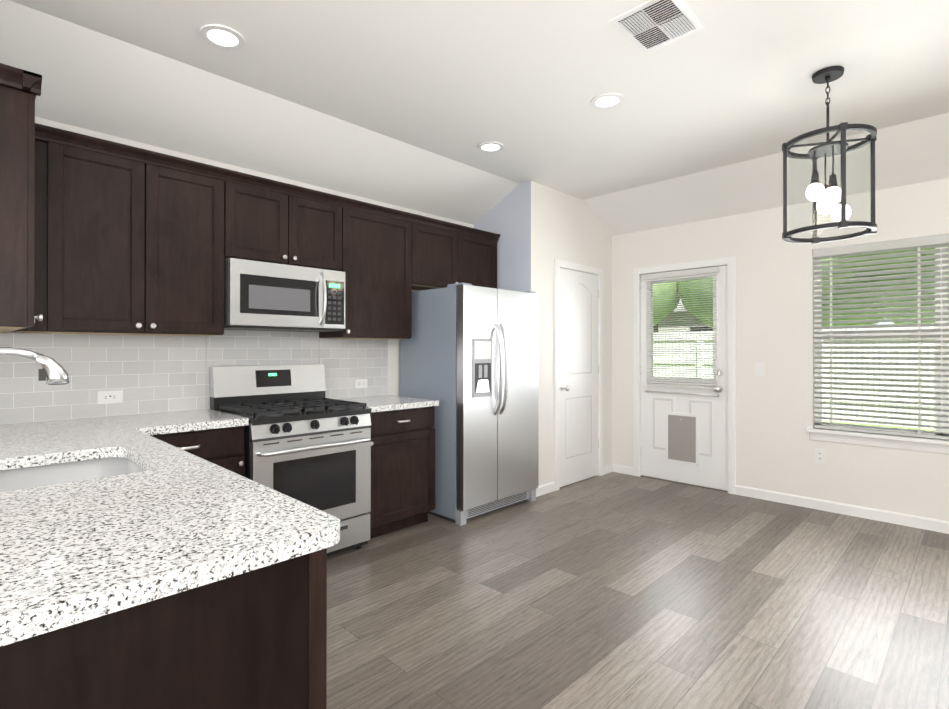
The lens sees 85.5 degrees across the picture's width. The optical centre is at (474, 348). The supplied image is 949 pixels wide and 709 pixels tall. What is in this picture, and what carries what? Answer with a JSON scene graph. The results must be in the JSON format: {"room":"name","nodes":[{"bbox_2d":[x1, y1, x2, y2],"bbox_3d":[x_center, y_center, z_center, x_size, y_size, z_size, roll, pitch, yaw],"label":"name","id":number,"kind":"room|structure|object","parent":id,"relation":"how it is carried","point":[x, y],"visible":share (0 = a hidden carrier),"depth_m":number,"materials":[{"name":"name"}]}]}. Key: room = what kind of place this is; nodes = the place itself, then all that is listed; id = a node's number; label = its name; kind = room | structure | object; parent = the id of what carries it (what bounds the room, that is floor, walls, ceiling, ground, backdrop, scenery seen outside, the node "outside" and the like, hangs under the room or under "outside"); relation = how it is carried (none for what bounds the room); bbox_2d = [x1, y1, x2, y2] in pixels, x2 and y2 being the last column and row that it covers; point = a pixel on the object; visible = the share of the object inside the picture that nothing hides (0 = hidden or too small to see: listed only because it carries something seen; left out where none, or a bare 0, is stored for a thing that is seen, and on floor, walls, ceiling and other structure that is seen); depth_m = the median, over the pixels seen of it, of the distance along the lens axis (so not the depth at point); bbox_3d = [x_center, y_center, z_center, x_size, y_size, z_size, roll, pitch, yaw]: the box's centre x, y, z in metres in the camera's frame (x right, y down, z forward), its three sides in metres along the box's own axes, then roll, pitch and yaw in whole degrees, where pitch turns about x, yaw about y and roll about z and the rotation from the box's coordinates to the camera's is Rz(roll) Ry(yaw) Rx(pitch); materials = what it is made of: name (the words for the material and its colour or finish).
{"room":"kitchen","nodes":[
{"label":"kitchen","id":0,"kind":"room"},
{"bbox_2d":[8,117,473,395],"bbox_3d":[-2.046,-0.181,2.962,0.120,2.950,8.686,0,0,45],"label":"wall","id":1,"kind":"structure","parent":0,"point":[393,367],"depth_m":3.63,"materials":[{"name":"white paint"}]},
{"bbox_2d":[0,63,39,332],"bbox_3d":[-1.942,-0.562,1.980,0.330,0.962,0.348,0,0,45],"label":"upper cabinet","id":2,"kind":"object","parent":1,"relation":"attached to","point":[19,132],"depth_m":1.95,"materials":[{"name":"brown wood"}]},
{"bbox_2d":[32,124,163,335],"bbox_3d":[-1.996,-0.560,2.649,0.389,0.962,0.570,0,0,45],"label":"upper cabinet","id":3,"kind":"object","parent":1,"relation":"attached to","point":[98,236],"depth_m":2.58,"materials":[{"name":"brown wood"}]},
{"bbox_2d":[152,154,227,335],"bbox_3d":[-1.739,-0.559,2.953,0.328,0.962,0.462,0,0,45],"label":"upper cabinet","id":4,"kind":"object","parent":1,"relation":"attached to","point":[195,193],"depth_m":2.89,"materials":[{"name":"brown wood"}]},
{"bbox_2d":[0,330,387,423],"bbox_3d":[-1.280,0.179,2.926,1.019,0.630,2.631,0,0,45],"label":"backsplash","id":5,"kind":"structure","parent":1,"relation":"attached to","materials":[{"name":"tile"}]},
{"bbox_2d":[98,390,121,403],"bbox_3d":[-2.035,0.274,2.868,0.008,0.070,0.114,0,0,45],"label":"outlet","id":6,"kind":"object","parent":5,"relation":"attached to","point":[106,397],"visible":1,"depth_m":2.87,"materials":[{"name":"white plastic"}]},
{"bbox_2d":[355,379,367,387],"bbox_3d":[-0.889,0.278,4.029,0.008,0.070,0.114,0,0,45],"label":"outlet","id":7,"kind":"object","parent":5,"relation":"attached to","point":[361,383],"visible":1,"depth_m":4.03,"materials":[{"name":"white plastic"}]},
{"bbox_2d":[228,169,299,265],"bbox_3d":[-1.419,-0.787,3.278,0.328,0.504,0.448,0,0,45],"label":"upper cabinet","id":8,"kind":"object","parent":1,"relation":"attached to","point":[264,214],"depth_m":3.17,"materials":[{"name":"brown wood"}]},
{"bbox_2d":[224,258,344,331],"bbox_3d":[-1.256,-0.319,3.336,0.455,0.402,0.755,0,0,45],"label":"over-the-range microwave","id":9,"kind":"object","parent":8,"relation":"attached to","point":[262,296],"visible":0.96,"depth_m":3.18,"materials":[{"name":"grey metal"}]},
{"bbox_2d":[300,187,343,270],"bbox_3d":[-1.188,-0.786,3.512,0.328,0.504,0.448,0,0,45],"label":"upper cabinet","id":10,"kind":"object","parent":1,"relation":"attached to","point":[321,213],"depth_m":3.45,"materials":[{"name":"brown wood"}]},
{"bbox_2d":[319,197,419,339],"bbox_3d":[-0.795,-0.555,3.909,0.328,0.962,0.670,0,0,45],"label":"upper cabinet","id":11,"kind":"object","parent":1,"relation":"attached to","point":[382,244],"depth_m":3.78,"materials":[{"name":"brown wood"}]},
{"bbox_2d":[420,215,463,290],"bbox_3d":[-0.407,-0.768,4.303,0.328,0.534,0.555,0,0,45],"label":"upper cabinet","id":12,"kind":"object","parent":1,"relation":"attached to","point":[441,242],"depth_m":4.21,"materials":[{"name":"brown wood"}]},
{"bbox_2d":[0,0,948,235],"bbox_3d":[0.558,-1.337,0.466,7.700,0.265,8.946,0,0,45],"label":"ceiling","id":13,"kind":"structure","parent":0,"point":[411,104],"depth_m":2.87,"materials":[{"name":"white paint"}]},
{"bbox_2d":[200,24,244,49],"bbox_3d":[-1.182,-1.459,2.411,0.190,0.008,0.190,0,0,45],"label":"recessed light","id":14,"kind":"object","parent":13,"relation":"in","point":[222,36],"visible":1,"depth_m":2.40,"materials":[{"name":"white plastic"}]},
{"bbox_2d":[478,141,503,152],"bbox_3d":[0.117,-1.454,3.714,0.190,0.008,0.190,0,0,45],"label":"recessed light","id":15,"kind":"object","parent":13,"relation":"in","point":[490,146],"visible":0.98,"depth_m":3.71,"materials":[{"name":"white plastic"}]},
{"bbox_2d":[591,93,623,109],"bbox_3d":[0.783,-1.457,3.029,0.190,0.008,0.190,0,0,45],"label":"recessed light","id":16,"kind":"object","parent":13,"relation":"in","point":[603,101],"visible":1,"depth_m":3.02,"materials":[{"name":"white plastic"}]},
{"bbox_2d":[608,0,704,53],"bbox_3d":[0.823,-1.456,2.315,0.290,0.014,0.350,0,0,45],"label":"ceiling vent","id":17,"kind":"object","parent":13,"relation":"in","point":[648,26],"visible":1,"depth_m":2.30,"materials":[{"name":"white metal"}]},
{"bbox_2d":[782,66,876,243],"bbox_3d":[1.877,-1.028,2.727,0.410,0.867,0.410,0,0,45],"label":"pendant light","id":18,"kind":"object","parent":13,"relation":"hanging from","point":[830,195],"visible":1,"depth_m":2.69,"materials":[{"name":"grey metal"}]},
{"bbox_2d":[474,181,611,485],"bbox_3d":[0.726,-0.174,5.191,0.696,2.950,1.377,0,0,45],"label":"wall","id":19,"kind":"structure","parent":0,"point":[539,228],"depth_m":4.66,"materials":[{"name":"grey paint"}]},
{"bbox_2d":[464,227,499,288],"bbox_3d":[-0.102,-0.767,4.613,0.328,0.534,0.555,0,0,45],"label":"upper cabinet","id":20,"kind":"object","parent":19,"relation":"attached to","point":[480,247],"depth_m":4.54,"materials":[{"name":"brown wood"}]},
{"bbox_2d":[536,481,555,496],"bbox_3d":[0.620,1.258,4.575,0.014,0.083,0.325,0,0,45],"label":"baseboard","id":21,"kind":"structure","parent":19,"relation":"attached to","point":[549,487],"depth_m":4.59,"materials":[{"name":"white wood"}]},
{"bbox_2d":[554,259,603,489],"bbox_3d":[0.994,0.243,5.024,0.120,2.116,0.834,0,0,45],"label":"door frame","id":22,"kind":"structure","parent":19,"relation":"attached to","point":[558,264],"depth_m":4.74,"materials":[{"name":"white"}]},
{"bbox_2d":[560,268,598,486],"bbox_3d":[1.036,0.273,4.989,0.107,2.040,0.712,0,0,45],"label":"pantry door","id":23,"kind":"structure","parent":19,"relation":"in","point":[579,373],"depth_m":5.00,"materials":[{"name":"white wood"}]},
{"bbox_2d":[327,472,948,708],"bbox_3d":[0.559,1.315,0.386,7.800,0.060,9.046,0,0,45],"label":"floor","id":24,"kind":"structure","parent":0,"point":[613,590],"depth_m":2.55,"materials":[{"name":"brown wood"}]},
{"bbox_2d":[0,550,326,708],"bbox_3d":[-0.713,0.850,0.999,0.450,0.874,0.685,0,0,45],"label":"base cabinet","id":25,"kind":"object","parent":24,"relation":"on","point":[258,640],"depth_m":0.91,"materials":[{"name":"brown wood"}]},
{"bbox_2d":[0,430,339,649],"bbox_3d":[-1.185,0.394,1.494,1.868,0.039,0.724,0,0,45],"label":"countertop","id":26,"kind":"structure","parent":25,"relation":"on","point":[89,549],"depth_m":1.04,"materials":[{"name":"white stone"}]},
{"bbox_2d":[0,346,71,441],"bbox_3d":[-1.415,0.186,1.502,0.112,0.377,0.371,0,0,45],"label":"faucet","id":27,"kind":"object","parent":26,"relation":"on","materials":[{"name":"silver metal"}]},
{"bbox_2d":[0,450,151,489],"bbox_3d":[-1.333,0.513,1.619,0.611,0.223,0.540,0,0,45],"label":"sink","id":28,"kind":"object","parent":26,"relation":"in","point":[19,475],"depth_m":1.85,"materials":[{"name":"white ceramic"}]},
{"bbox_2d":[152,422,248,473],"bbox_3d":[-1.658,0.856,2.782,0.677,0.874,0.609,0,0,45],"label":"base cabinet","id":29,"kind":"object","parent":24,"relation":"on","point":[224,445],"depth_m":2.70,"materials":[{"name":"brown wood"}]},
{"bbox_2d":[40,410,247,437],"bbox_3d":[-1.895,0.397,2.565,0.646,0.039,1.252,0,0,45],"label":"countertop","id":30,"kind":"structure","parent":29,"relation":"on","point":[159,419],"depth_m":2.65,"materials":[{"name":"white stone"}]},
{"bbox_2d":[210,364,370,555],"bbox_3d":[-1.142,0.705,3.240,0.712,1.180,0.757,0,0,45],"label":"range","id":31,"kind":"object","parent":24,"relation":"on","point":[306,441],"visible":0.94,"depth_m":3.15,"materials":[{"name":"silver metal"}]},
{"bbox_2d":[368,406,434,538],"bbox_3d":[-0.715,0.860,3.786,0.608,0.874,0.608,0,0,45],"label":"base cabinet","id":32,"kind":"object","parent":24,"relation":"on","point":[402,441],"depth_m":3.58,"materials":[{"name":"brown wood"}]},
{"bbox_2d":[330,394,438,413],"bbox_3d":[-0.703,0.401,3.773,0.646,0.039,0.606,0,0,45],"label":"countertop","id":33,"kind":"structure","parent":32,"relation":"on","point":[377,403],"depth_m":3.68,"materials":[{"name":"white stone"}]},
{"bbox_2d":[400,283,538,525],"bbox_3d":[-0.006,0.410,4.284,0.844,1.777,0.893,0,0,45],"label":"fridge","id":34,"kind":"object","parent":24,"relation":"on","point":[468,356],"visible":1,"depth_m":3.94,"materials":[{"name":"grey metal"}]},
{"bbox_2d":[612,178,948,520],"bbox_3d":[3.567,-0.179,3.440,7.440,2.950,0.120,0,0,45],"label":"wall","id":35,"kind":"structure","parent":0,"point":[776,446],"depth_m":4.31,"materials":[{"name":"white paint"}]},
{"bbox_2d":[640,266,727,490],"bbox_3d":[1.978,0.270,4.921,0.849,2.034,0.117,0,0,45],"label":"exterior door","id":36,"kind":"structure","parent":35,"relation":"in","point":[684,435],"depth_m":4.88,"materials":[{"name":"white"}]},
{"bbox_2d":[642,267,719,388],"bbox_3d":[1.955,-0.181,4.913,0.735,1.115,0.040,0,0,45],"label":"door blind","id":37,"kind":"object","parent":36,"relation":"attached to","point":[709,270],"visible":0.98,"depth_m":4.89,"materials":[{"name":"white plastic"}]},
{"bbox_2d":[633,257,735,493],"bbox_3d":[2.024,0.243,4.961,0.971,2.116,0.160,0,0,45],"label":"door frame","id":38,"kind":"structure","parent":35,"relation":"attached to","point":[729,262],"depth_m":4.76,"materials":[{"name":"white wood"}]},
{"bbox_2d":[755,362,763,375],"bbox_3d":[2.462,0.179,4.433,0.070,0.114,0.016,0,0,45],"label":"light switch","id":39,"kind":"object","parent":35,"relation":"attached to","point":[759,368],"visible":1,"depth_m":4.44,"materials":[{"name":"white plastic"}]},
{"bbox_2d":[815,448,824,463],"bbox_3d":[2.776,0.866,4.127,0.070,0.114,0.008,0,0,45],"label":"outlet","id":40,"kind":"object","parent":35,"relation":"attached to","point":[819,455],"visible":1,"depth_m":4.12,"materials":[{"name":"white plastic"}]},
{"bbox_2d":[735,485,948,533],"bbox_3d":[4.202,1.252,2.713,5.282,0.083,0.014,0,0,45],"label":"baseboard","id":41,"kind":"structure","parent":35,"relation":"attached to","point":[936,525],"depth_m":3.99,"materials":[{"name":"white wood"}]},
{"bbox_2d":[806,428,948,453],"bbox_3d":[3.300,0.694,3.630,1.612,0.095,0.120,0,0,45],"label":"window sill","id":42,"kind":"structure","parent":35,"relation":"attached to","point":[932,445],"depth_m":3.84,"materials":[{"name":"white wood"}]},
{"bbox_2d":[814,245,948,435],"bbox_3d":[3.353,-0.079,3.683,1.547,1.450,0.045,0,0,45],"label":"window","id":43,"kind":"structure","parent":35,"relation":"in","point":[941,390],"depth_m":3.73,"materials":[{"name":"white"}]},
{"bbox_2d":[813,234,948,439],"bbox_3d":[3.315,-0.080,3.645,1.539,1.444,0.067,0,0,45],"label":"window blinds","id":44,"kind":"object","parent":43,"relation":"attached to","point":[925,242],"visible":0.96,"depth_m":3.87,"materials":[{"name":"white plastic"}]},
{"label":"outside","id":45,"kind":"structure","parent":0,"visible":0},
{"bbox_2d":[822,421,935,430],"bbox_3d":[25.636,1.564,23.804,70.000,0.100,59.880,0,0,45],"label":"ground","id":46,"kind":"structure","parent":45,"point":[879,425],"depth_m":9.75,"materials":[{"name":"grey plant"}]},
{"bbox_2d":[658,297,712,331],"bbox_3d":[11.606,-1.250,27.037,12.500,5.550,10.000,0,0,45],"label":"house","id":47,"kind":"structure","parent":46,"relation":"on","point":[660,328],"depth_m":22.97,"materials":[{"name":"beige"}]},
{"bbox_2d":[653,326,935,429],"bbox_3d":[9.594,0.525,7.901,50.490,1.870,0.120,0,0,45],"label":"fence","id":48,"kind":"object","parent":46,"relation":"on","point":[661,360],"depth_m":10.02,"materials":[{"name":"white wood"}]},
{"bbox_2d":[653,246,948,331],"bbox_3d":[15.848,-2.389,7.928,35.147,7.700,7.303,0,0,45],"label":"trees","id":49,"kind":"object","parent":46,"relation":"on","point":[705,321],"depth_m":12.68,"materials":[{"name":"green plant"}]}
]}

